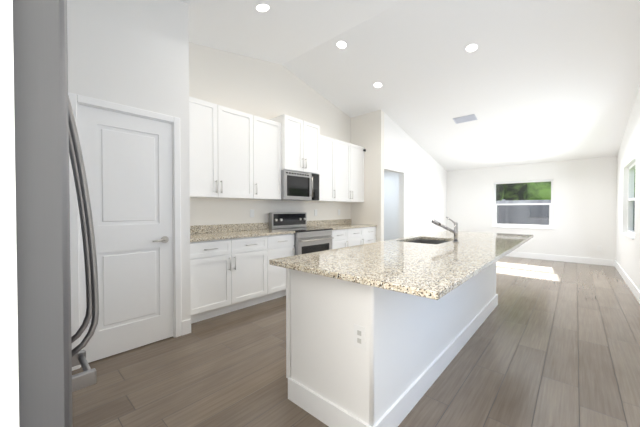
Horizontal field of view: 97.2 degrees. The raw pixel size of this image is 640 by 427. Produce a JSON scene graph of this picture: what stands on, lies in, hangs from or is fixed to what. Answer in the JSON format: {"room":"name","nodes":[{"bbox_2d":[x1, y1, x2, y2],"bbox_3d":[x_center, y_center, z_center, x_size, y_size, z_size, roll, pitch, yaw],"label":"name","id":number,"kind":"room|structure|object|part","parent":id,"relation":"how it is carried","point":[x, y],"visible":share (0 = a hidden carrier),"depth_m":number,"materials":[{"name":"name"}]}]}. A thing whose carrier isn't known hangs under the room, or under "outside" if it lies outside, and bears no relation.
{"room":"kitchen","nodes":[
{"label":"kitchen","id":0,"kind":"room"},
{"bbox_2d":[0,0,18,426],"bbox_3d":[-0.803,-0.302,0.187,0.120,3.040,0.810,1,1,42],"label":"wall","id":1,"kind":"structure","parent":0,"point":[9,397],"depth_m":0.45,"materials":[{"name":"white paint"}]},
{"bbox_2d":[67,0,190,331],"bbox_3d":[-2.000,-0.443,2.075,0.120,3.266,2.000,1,1,42],"label":"wall","id":2,"kind":"structure","parent":0,"point":[133,53],"depth_m":2.46,"materials":[{"name":"white paint"}]},
{"bbox_2d":[68,92,181,370],"bbox_3d":[-1.656,0.138,2.451,0.136,2.092,0.810,1,1,42],"label":"door frame","id":3,"kind":"structure","parent":2,"relation":"attached to","point":[75,246],"depth_m":2.35,"materials":[{"name":"white paint"}]},
{"bbox_2d":[78,104,172,362],"bbox_3d":[-1.638,0.166,2.435,0.035,2.014,0.678,1,1,42],"label":"pantry door","id":4,"kind":"structure","parent":2,"relation":"in","point":[127,159],"depth_m":2.41,"materials":[{"name":"white paint"}]},
{"bbox_2d":[152,236,168,242],"bbox_3d":[-1.451,0.243,2.572,0.060,0.064,0.147,1,1,42],"label":"door handle","id":5,"kind":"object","parent":4,"relation":"attached to","point":[164,239],"depth_m":2.60,"materials":[{"name":"silver metal"}]},
{"bbox_2d":[189,96,256,199],"bbox_3d":[-1.342,-0.760,3.553,0.341,1.126,1.072,1,1,42],"label":"upper cabinet","id":6,"kind":"object","parent":0,"relation":"attached to","point":[235,154],"depth_m":3.45,"materials":[{"name":"white paint"}]},
{"bbox_2d":[257,116,280,199],"bbox_3d":[-0.878,-0.767,4.064,0.341,1.126,0.549,1,1,42],"label":"upper cabinet","id":7,"kind":"object","parent":0,"relation":"attached to","point":[268,131],"depth_m":3.99,"materials":[{"name":"white paint"}]},
{"bbox_2d":[189,42,350,225],"bbox_3d":[-1.307,-0.643,3.942,0.120,3.610,5.940,1,1,42],"label":"wall","id":8,"kind":"structure","parent":0,"point":[256,87],"depth_m":4.23,"materials":[{"name":"white paint"}]},
{"bbox_2d":[250,209,253,216],"bbox_3d":[-1.008,-0.002,4.186,0.005,0.116,0.072,1,1,42],"label":"electrical outlet plate","id":9,"kind":"object","parent":8,"relation":"attached to","point":[251,210],"depth_m":4.18,"materials":[{"name":"white plastic"}]},
{"bbox_2d":[190,220,350,231],"bbox_3d":[-0.580,0.187,4.645,0.020,0.099,3.692,1,1,42],"label":"backsplash","id":10,"kind":"structure","parent":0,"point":[223,227],"depth_m":3.98,"materials":[{"name":"beige stone"}]},
{"bbox_2d":[179,0,402,64],"bbox_3d":[-0.938,-2.069,2.228,5.940,0.867,3.930,1,1,42],"label":"ceiling","id":11,"kind":"structure","parent":0,"point":[281,32],"depth_m":3.32,"materials":[{"name":"white paint"}]},
{"bbox_2d":[254,3,271,12],"bbox_3d":[-0.602,-2.164,2.969,0.184,0.034,0.181,1,1,42],"label":"ceiling light","id":12,"kind":"object","parent":11,"relation":"attached to","point":[262,7],"depth_m":2.97,"materials":[{"name":"white"}]},
{"bbox_2d":[267,169,319,201],"bbox_3d":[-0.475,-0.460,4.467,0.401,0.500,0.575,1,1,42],"label":"microwave","id":13,"kind":"object","parent":0,"relation":"attached to","point":[294,185],"depth_m":4.31,"materials":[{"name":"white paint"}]},
{"bbox_2d":[269,114,320,175],"bbox_3d":[-0.410,-1.051,4.523,0.411,0.800,0.766,1,1,42],"label":"upper cabinet","id":14,"kind":"object","parent":0,"relation":"attached to","point":[300,139],"depth_m":4.34,"materials":[{"name":"white paint"}]},
{"bbox_2d":[313,176,320,199],"bbox_3d":[-0.238,-0.464,4.729,0.401,0.500,0.234,1,1,42],"label":"control panel","id":15,"kind":"object","parent":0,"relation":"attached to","point":[316,179],"depth_m":4.64,"materials":[{"name":"black plastic"}]},
{"bbox_2d":[301,135,336,201],"bbox_3d":[0.001,-0.782,5.032,0.341,1.126,0.535,1,1,42],"label":"upper cabinet","id":16,"kind":"object","parent":0,"relation":"attached to","point":[328,145],"depth_m":4.96,"materials":[{"name":"white paint"}]},
{"bbox_2d":[72,256,639,426],"bbox_3d":[1.014,1.180,4.428,5.940,0.050,9.740,1,1,42],"label":"floor","id":17,"kind":"structure","parent":0,"point":[550,343],"depth_m":2.14,"materials":[{"name":"brown wood"}]},
{"bbox_2d":[12,0,98,426],"bbox_3d":[-1.126,0.324,0.643,0.900,1.775,0.977,1,1,42],"label":"fridge","id":18,"kind":"object","parent":17,"relation":"on","point":[47,142],"visible":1,"depth_m":0.59,"materials":[{"name":"grey metal"}]},
{"bbox_2d":[190,236,272,323],"bbox_3d":[-1.231,0.729,3.485,0.626,0.880,1.086,1,1,42],"label":"base cabinet","id":19,"kind":"object","parent":17,"relation":"on","point":[226,276],"depth_m":3.24,"materials":[{"name":"white paint"}]},
{"bbox_2d":[190,228,288,243],"bbox_3d":[-1.086,0.267,3.624,0.646,0.031,1.497,1,1,42],"label":"countertop","id":20,"kind":"structure","parent":19,"relation":"on","point":[194,236],"depth_m":3.48,"materials":[{"name":"beige stone"}]},
{"bbox_2d":[273,232,294,298],"bbox_3d":[-0.769,0.721,3.994,0.626,0.880,0.531,1,1,42],"label":"base cabinet","id":21,"kind":"object","parent":17,"relation":"on","point":[283,246],"depth_m":3.82,"materials":[{"name":"white paint"}]},
{"bbox_2d":[269,212,333,254],"bbox_3d":[-0.276,0.570,4.425,0.721,1.170,0.761,1,1,42],"label":"range","id":22,"kind":"object","parent":17,"relation":"on","point":[310,239],"visible":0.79,"depth_m":4.35,"materials":[{"name":"grey metal"}]},
{"bbox_2d":[330,228,348,248],"bbox_3d":[0.109,0.706,4.961,0.626,0.880,0.534,1,1,42],"label":"base cabinet","id":23,"kind":"object","parent":17,"relation":"on","point":[341,237],"depth_m":4.76,"materials":[{"name":"white paint"}]},
{"bbox_2d":[313,224,376,231],"bbox_3d":[0.414,0.242,5.276,0.646,0.031,1.423,1,1,42],"label":"countertop","id":24,"kind":"structure","parent":23,"relation":"on","point":[334,226],"depth_m":5.28,"materials":[{"name":"beige stone"}]},
{"bbox_2d":[349,228,364,246],"bbox_3d":[0.387,0.702,5.268,0.626,0.880,0.534,1,1,42],"label":"base cabinet","id":25,"kind":"object","parent":17,"relation":"on","point":[356,235],"depth_m":5.11,"materials":[{"name":"white paint"}]},
{"bbox_2d":[365,228,375,243],"bbox_3d":[0.706,0.697,5.619,0.626,0.880,0.534,1,1,42],"label":"base cabinet","id":26,"kind":"object","parent":17,"relation":"on","point":[370,233],"depth_m":5.44,"materials":[{"name":"white paint"}]},
{"bbox_2d":[286,265,497,426],"bbox_3d":[1.021,0.738,2.720,0.669,0.884,2.998,1,1,42],"label":"kitchen island","id":27,"kind":"object","parent":17,"relation":"on","point":[380,334],"depth_m":1.64,"materials":[{"name":"white paint"}]},
{"bbox_2d":[353,323,365,350],"bbox_3d":[0.204,0.634,1.451,0.072,0.116,0.004,1,1,42],"label":"outlet plate","id":28,"kind":"object","parent":27,"relation":"attached to","point":[359,329],"depth_m":1.45,"materials":[{"name":"white plastic"}]},
{"bbox_3d":[1.035,1.113,2.713,0.634,0.135,2.998,1,1,42],"label":"trim","id":29,"kind":"part","parent":27,"relation":"part of","materials":[{"name":"white paint"}]},
{"bbox_2d":[269,229,532,300],"bbox_3d":[1.124,0.283,2.546,1.005,0.030,3.160,1,1,42],"label":"island countertop","id":30,"kind":"structure","parent":27,"relation":"on","point":[400,265],"depth_m":1.65,"materials":[{"name":"beige stone"}]},
{"bbox_2d":[413,237,440,244],"bbox_3d":[1.077,0.387,2.820,0.416,0.211,0.636,1,1,42],"label":"sink","id":31,"kind":"object","parent":30,"relation":"in","point":[428,240],"depth_m":3.09,"materials":[{"name":"silver metal"}]},
{"bbox_2d":[432,217,456,240],"bbox_3d":[1.194,0.147,2.697,0.249,0.237,0.052,1,1,42],"label":"faucet","id":32,"kind":"object","parent":30,"relation":"on","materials":[{"name":"silver metal"}]},
{"bbox_2d":[351,110,383,241],"bbox_3d":[0.408,-0.463,6.318,2.230,3.180,0.120,1,1,42],"label":"wall","id":33,"kind":"structure","parent":0,"point":[367,131],"depth_m":5.66,"materials":[{"name":"white paint"}]},
{"bbox_2d":[337,140,363,202],"bbox_3d":[0.440,-0.789,5.516,0.341,1.126,1.011,1,1,42],"label":"upper cabinet","id":34,"kind":"object","parent":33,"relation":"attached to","point":[350,157],"depth_m":5.42,"materials":[{"name":"white paint"}]},
{"bbox_2d":[384,170,398,240],"bbox_3d":[1.910,-0.243,8.065,2.110,2.688,0.120,1,1,42],"label":"wall","id":35,"kind":"structure","parent":0,"point":[391,205],"depth_m":7.90,"materials":[{"name":"white paint"}]},
{"bbox_2d":[384,113,446,237],"bbox_3d":[2.507,-0.474,7.060,0.120,3.180,3.800,1,1,42],"label":"wall","id":36,"kind":"structure","parent":0,"point":[419,169],"depth_m":6.68,"materials":[{"name":"white paint"}]},
{"bbox_2d":[283,0,639,170],"bbox_3d":[2.335,-1.875,5.838,5.940,1.363,5.810,1,1,42],"label":"ceiling","id":37,"kind":"structure","parent":0,"point":[533,81],"depth_m":4.21,"materials":[{"name":"white paint"}]},
{"bbox_2d":[335,40,347,49],"bbox_3d":[0.304,-2.370,3.965,0.184,0.038,0.180,1,1,42],"label":"ceiling light","id":38,"kind":"object","parent":37,"relation":"attached to","point":[340,44],"depth_m":3.96,"materials":[{"name":"white"}]},
{"bbox_2d":[453,114,476,123],"bbox_3d":[2.776,-1.808,5.402,0.380,0.056,0.217,1,1,42],"label":"ceiling vent","id":39,"kind":"object","parent":37,"relation":"in","point":[467,118],"visible":1,"depth_m":5.38,"materials":[{"name":"silver metal"}]},
{"bbox_2d":[464,43,479,52],"bbox_3d":[1.988,-2.167,3.695,0.184,0.038,0.180,1,1,42],"label":"ceiling light","id":40,"kind":"object","parent":37,"relation":"attached to","point":[471,48],"depth_m":3.69,"materials":[{"name":"white"}]},
{"bbox_2d":[447,156,616,259],"bbox_3d":[5.117,-0.070,7.182,3.590,2.367,0.120,1,1,42],"label":"wall","id":41,"kind":"structure","parent":0,"point":[584,205],"depth_m":6.62,"materials":[{"name":"white paint"}]},
{"bbox_2d":[493,179,552,229],"bbox_3d":[5.125,-0.226,7.165,1.240,1.200,0.150,1,1,42],"label":"window","id":42,"kind":"structure","parent":41,"relation":"in","point":[525,226],"depth_m":7.14,"materials":[{"name":"white plastic"}]},
{"bbox_2d":[497,205,548,224],"bbox_3d":[5.169,0.036,7.218,1.150,0.545,0.001,1,1,42],"label":"screen","id":43,"kind":"object","parent":42,"relation":"attached to","point":[522,214],"depth_m":7.18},
{"bbox_2d":[506,251,613,265],"bbox_3d":[5.020,1.046,7.196,3.450,0.135,0.014,1,1,42],"label":"baseboard","id":44,"kind":"structure","parent":41,"relation":"attached to","point":[606,262],"depth_m":6.58,"materials":[{"name":"white paint"}]},
{"bbox_2d":[616,85,639,290],"bbox_3d":[3.129,-0.620,2.401,0.120,3.610,9.620,1,1,42],"label":"wall","id":45,"kind":"structure","parent":0,"point":[628,251],"depth_m":4.59,"materials":[{"name":"white paint"}]},
{"bbox_2d":[614,260,639,302],"bbox_3d":[3.119,1.116,2.516,0.014,0.135,9.500,1,1,42],"label":"baseboard","id":46,"kind":"structure","parent":45,"relation":"attached to","point":[630,284],"depth_m":4.44,"materials":[{"name":"white paint"}]},
{"bbox_2d":[621,162,635,238],"bbox_3d":[5.121,-0.228,4.609,0.150,1.200,1.400,1,1,42],"label":"window","id":47,"kind":"structure","parent":45,"relation":"in","point":[631,193],"depth_m":5.06,"materials":[{"name":"white plastic"}]},
{"bbox_3d":[5.148,-0.237,4.584,0.004,1.090,1.310,1,1,42],"label":"glass","id":48,"kind":"part","parent":47,"relation":"part of","materials":[{"name":"glass"}]},
{"label":"outside","id":49,"kind":"structure","parent":0,"visible":0},
{"bbox_2d":[496,173,634,224],"bbox_3d":[15.920,-2.535,9.413,42.000,7.730,57.000,1,1,42],"label":"yard","id":50,"kind":"structure","parent":49,"point":[505,198],"depth_m":13.36,"materials":[{"name":"green plant"}]}
]}

